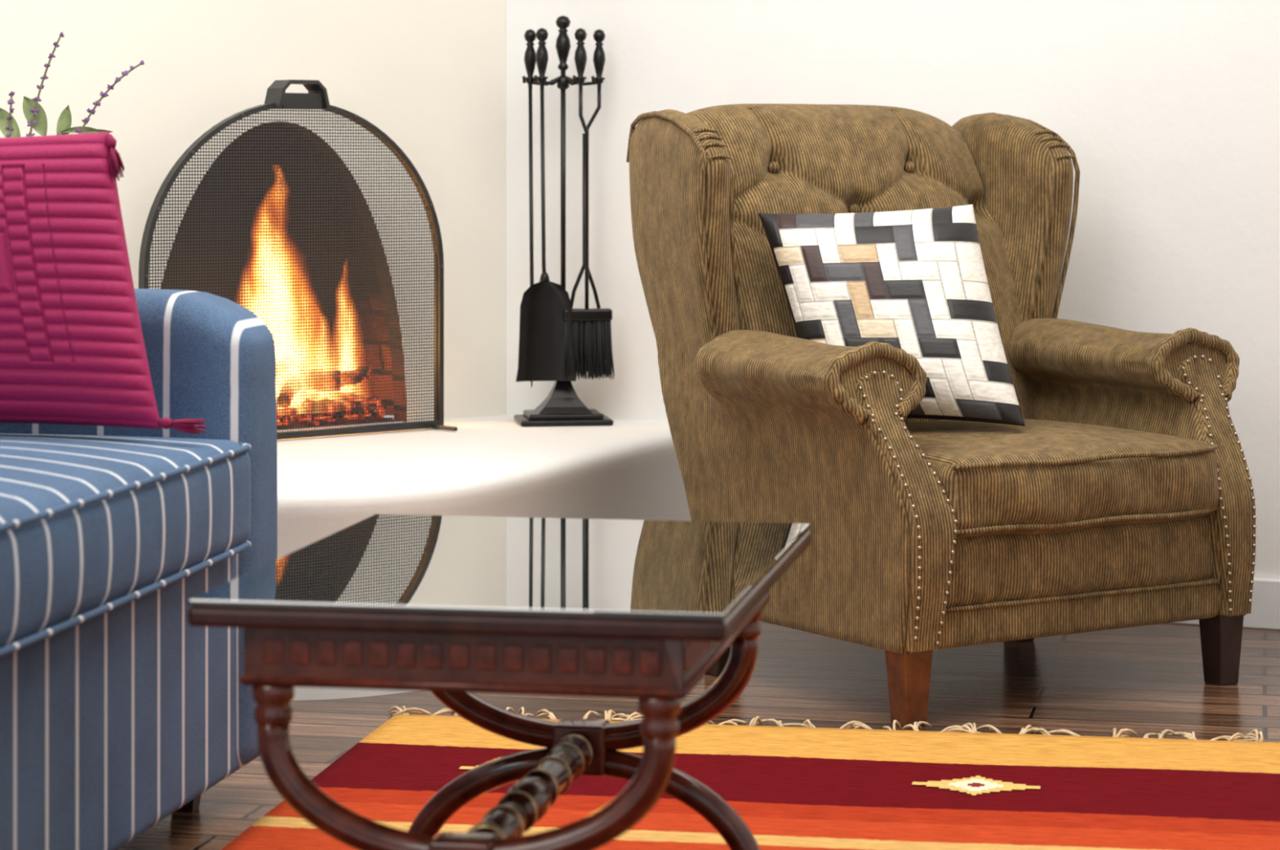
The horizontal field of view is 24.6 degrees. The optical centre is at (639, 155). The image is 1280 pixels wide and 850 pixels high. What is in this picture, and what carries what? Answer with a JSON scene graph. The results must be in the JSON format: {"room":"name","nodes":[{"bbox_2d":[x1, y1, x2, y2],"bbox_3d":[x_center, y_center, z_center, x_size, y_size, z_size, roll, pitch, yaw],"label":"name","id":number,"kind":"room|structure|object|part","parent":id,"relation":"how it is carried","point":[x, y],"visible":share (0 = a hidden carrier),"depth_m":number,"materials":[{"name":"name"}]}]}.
{"room":"living room","nodes":[
{"label":"living room","id":0,"kind":"room"},
{"bbox_2d":[0,0,506,422],"bbox_3d":[-1.069,-0.350,6.260,1.983,2.700,0.001,0,0,-40],"label":"wall","id":1,"kind":"structure","parent":0,"point":[430,75],"depth_m":6.58,"materials":[{"name":"beige paint"}]},
{"bbox_2d":[160,120,406,430],"bbox_3d":[-0.920,0.234,6.638,0.860,0.756,0.518,0,0,-40],"label":"fireplace","id":2,"kind":"object","parent":1,"relation":"in","point":[262,127],"depth_m":6.89,"materials":[{"name":"paint"}]},
{"bbox_2d":[117,620,1279,849],"bbox_3d":[0.400,1.025,3.150,9.200,0.050,9.300,0,0,0],"label":"floor","id":3,"kind":"structure","parent":0,"point":[1144,679],"depth_m":5.41,"materials":[{"name":"brown wood"}]},
{"bbox_2d":[0,288,277,849],"bbox_3d":[-1.168,0.550,3.786,0.955,0.900,1.881,0,0,10],"label":"striped sofa","id":4,"kind":"object","parent":3,"relation":"on","point":[117,712],"visible":0.82,"depth_m":4.03,"materials":[{"name":"blue fabric"}]},
{"bbox_2d":[0,131,206,434],"bbox_3d":[-0.934,0.186,4.320,0.616,0.441,0.174,0,0,7],"label":"throw pillow","id":5,"kind":"object","parent":4,"relation":"on","point":[73,351],"visible":1,"depth_m":4.25,"materials":[{"name":"pink fabric"}]},
{"bbox_2d":[0,433,250,648],"bbox_3d":[-1.043,0.511,3.757,0.696,0.235,1.496,0,0,10],"label":"seat cushion","id":6,"kind":"object","parent":4,"relation":"on","point":[104,537],"depth_m":3.91,"materials":[{"name":"blue fabric"}]},
{"bbox_2d":[276,414,690,700],"bbox_3d":[-0.647,0.805,5.936,2.345,0.390,1.040,0,0,-40],"label":"hearth","id":7,"kind":"object","parent":3,"relation":"on","point":[492,465],"visible":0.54,"depth_m":5.93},
{"bbox_2d":[0,31,144,137],"bbox_3d":[-1.156,0.184,5.773,0.358,0.852,0.170,0,0,27],"label":"lavender","id":8,"kind":"object","parent":7,"relation":"on","point":[35,115],"visible":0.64,"depth_m":5.79,"materials":[{"name":"green plant"}]},
{"bbox_2d":[138,79,457,439],"bbox_3d":[-0.717,0.223,6.283,0.767,0.768,0.120,0,0,-40],"label":"fireplace screen","id":9,"kind":"object","parent":7,"relation":"on","point":[317,98],"depth_m":6.34,"materials":[{"name":"black metal"}]},
{"bbox_2d":[513,380,613,426],"bbox_3d":[-0.175,0.560,6.690,0.210,0.100,0.170,0,0,-8],"label":"base","id":10,"kind":"object","parent":7,"relation":"on","point":[562,406],"visible":1,"depth_m":6.64,"materials":[{"name":"black metal"}]},
{"bbox_2d":[522,15,604,382],"bbox_3d":[-0.171,0.101,6.688,0.190,0.838,0.093,0,0,-8],"label":"pole","id":11,"kind":"object","parent":10,"relation":"on","point":[562,22],"depth_m":6.68,"materials":[{"name":"black metal"}]},
{"bbox_2d":[524,28,536,386],"bbox_3d":[-0.243,0.121,6.711,0.043,0.818,0.029,0,0,-8],"label":"poker","id":12,"kind":"object","parent":11,"relation":"hanging from","point":[530,60],"visible":0.84,"depth_m":6.71,"materials":[{"name":"black metal"}]},
{"bbox_2d":[515,27,576,382],"bbox_3d":[-0.215,0.111,6.641,0.136,0.798,0.044,0,0,-8],"label":"shovel","id":13,"kind":"object","parent":11,"relation":"hanging from","point":[543,304],"visible":1,"depth_m":6.64,"materials":[{"name":"black metal"}]},
{"bbox_3d":[-0.171,-0.171,6.688,0.189,0.026,0.092,0,0,-8],"label":"hook bracket","id":14,"kind":"part","parent":11,"relation":"part of","materials":[{"name":"black metal"}]},
{"bbox_2d":[563,27,612,320],"bbox_3d":[-0.121,0.043,6.662,0.112,0.663,0.048,0,0,-8],"label":"brush","id":15,"kind":"object","parent":11,"relation":"hanging from","point":[587,313],"visible":1,"depth_m":6.66,"materials":[{"name":"black metal"}]},
{"bbox_2d":[561,320,614,379],"bbox_3d":[-0.122,0.439,6.662,0.123,0.138,0.061,0,0,-8],"label":"bristles","id":16,"kind":"object","parent":15,"relation":"attached to","point":[592,340],"depth_m":6.64},
{"bbox_2d":[569,28,605,308],"bbox_3d":[-0.122,0.086,6.708,0.087,0.748,0.029,0,0,-8],"label":"tongs","id":17,"kind":"object","parent":11,"relation":"hanging from","point":[598,59],"visible":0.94,"depth_m":6.70,"materials":[{"name":"black metal"}]},
{"bbox_2d":[221,706,1279,849],"bbox_3d":[0.613,0.988,3.938,2.523,0.023,2.318,0,0,9],"label":"striped rug","id":18,"kind":"object","parent":3,"relation":"on","point":[809,787],"visible":0.81,"depth_m":4.59,"materials":[{"name":"multicoloured fabric"}]},
{"bbox_2d":[187,514,811,849],"bbox_3d":[-0.138,0.743,3.627,0.610,0.492,0.800,0,0,10],"label":"coffee table","id":19,"kind":"object","parent":18,"relation":"on","point":[453,608],"visible":1,"depth_m":3.32,"materials":[{"name":"brown wood"}]},
{"bbox_3d":[-0.138,0.501,3.627,0.606,0.008,0.796,0,0,10],"label":"glass","id":20,"kind":"part","parent":19,"relation":"part of","materials":[{"name":"black"}]},
{"bbox_3d":[-0.138,0.516,3.627,0.610,0.023,0.800,0,0,10],"label":"frame","id":21,"kind":"part","parent":19,"relation":"part of","materials":[{"name":"brown wood"}]},
{"bbox_2d":[626,103,1256,726],"bbox_3d":[0.582,0.448,5.693,0.993,1.105,0.926,0,0,-33],"label":"wingback armchair","id":22,"kind":"object","parent":3,"relation":"on","point":[1124,497],"visible":0.91,"depth_m":5.51,"materials":[{"name":"fabric"}]},
{"bbox_3d":[0.162,0.932,5.649,0.062,0.135,0.073,0,0,-33],"label":"leg","id":23,"kind":"part","parent":22,"relation":"part of","materials":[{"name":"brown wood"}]},
{"bbox_3d":[0.275,0.602,5.460,0.221,0.536,0.803,0,0,-33],"label":"arm","id":24,"kind":"part","parent":22,"relation":"part of"},
{"bbox_2d":[758,204,1025,426],"bbox_3d":[0.470,0.298,5.569,0.483,0.406,0.284,0,0,0],"label":"throw pillow","id":25,"kind":"object","parent":22,"relation":"on","point":[915,282],"visible":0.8,"depth_m":5.53,"materials":[{"name":"white fabric"}]},
{"bbox_3d":[0.470,0.625,5.181,0.165,0.480,0.098,0,0,45],"label":"panel","id":26,"kind":"part","parent":22,"relation":"part of","materials":[{"name":"brown fabric"}]},
{"bbox_3d":[0.472,0.932,5.164,0.062,0.135,0.062,0,0,-33],"label":"leg","id":27,"kind":"part","parent":22,"relation":"part of","materials":[{"name":"brown wood"}]},
{"bbox_3d":[0.789,0.932,6.049,0.062,0.135,0.073,0,0,-33],"label":"leg","id":28,"kind":"part","parent":22,"relation":"part of","materials":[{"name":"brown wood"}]},
{"bbox_2d":[904,418,1218,537],"bbox_3d":[0.657,0.606,5.581,0.641,0.196,0.658,0,0,-33],"label":"seat cushion","id":29,"kind":"object","parent":22,"relation":"on","point":[1042,477],"depth_m":5.35,"materials":[{"name":"brown fabric"}]},
{"bbox_3d":[0.663,0.737,5.561,0.680,0.143,0.559,0,0,-33],"label":"rail","id":30,"kind":"part","parent":22,"relation":"part of","materials":[{"name":"brown fabric"}]},
{"bbox_3d":[0.922,0.602,5.873,0.221,0.536,0.803,0,0,-33],"label":"arm","id":31,"kind":"part","parent":22,"relation":"part of"},
{"bbox_3d":[1.094,0.625,5.579,0.098,0.480,0.165,0,0,-20],"label":"panel","id":32,"kind":"part","parent":22,"relation":"part of","materials":[{"name":"brown fabric"}]},
{"bbox_3d":[1.100,0.932,5.564,0.062,0.135,0.062,0,0,-33],"label":"leg","id":33,"kind":"part","parent":22,"relation":"part of","materials":[{"name":"brown wood"}]},
{"bbox_2d":[506,0,1279,579],"bbox_3d":[1.369,-0.350,6.259,3.600,2.700,0.120,0,0,23],"label":"wall","id":34,"kind":"structure","parent":0,"point":[1168,111],"depth_m":6.41,"materials":[{"name":"white paint"}]},
{"bbox_2d":[1171,577,1279,630],"bbox_3d":[1.688,0.948,6.050,2.850,0.105,0.018,0,0,23],"label":"baseboard","id":35,"kind":"structure","parent":34,"relation":"attached to","point":[1264,614],"depth_m":6.20,"materials":[{"name":"white paint"}]}
]}

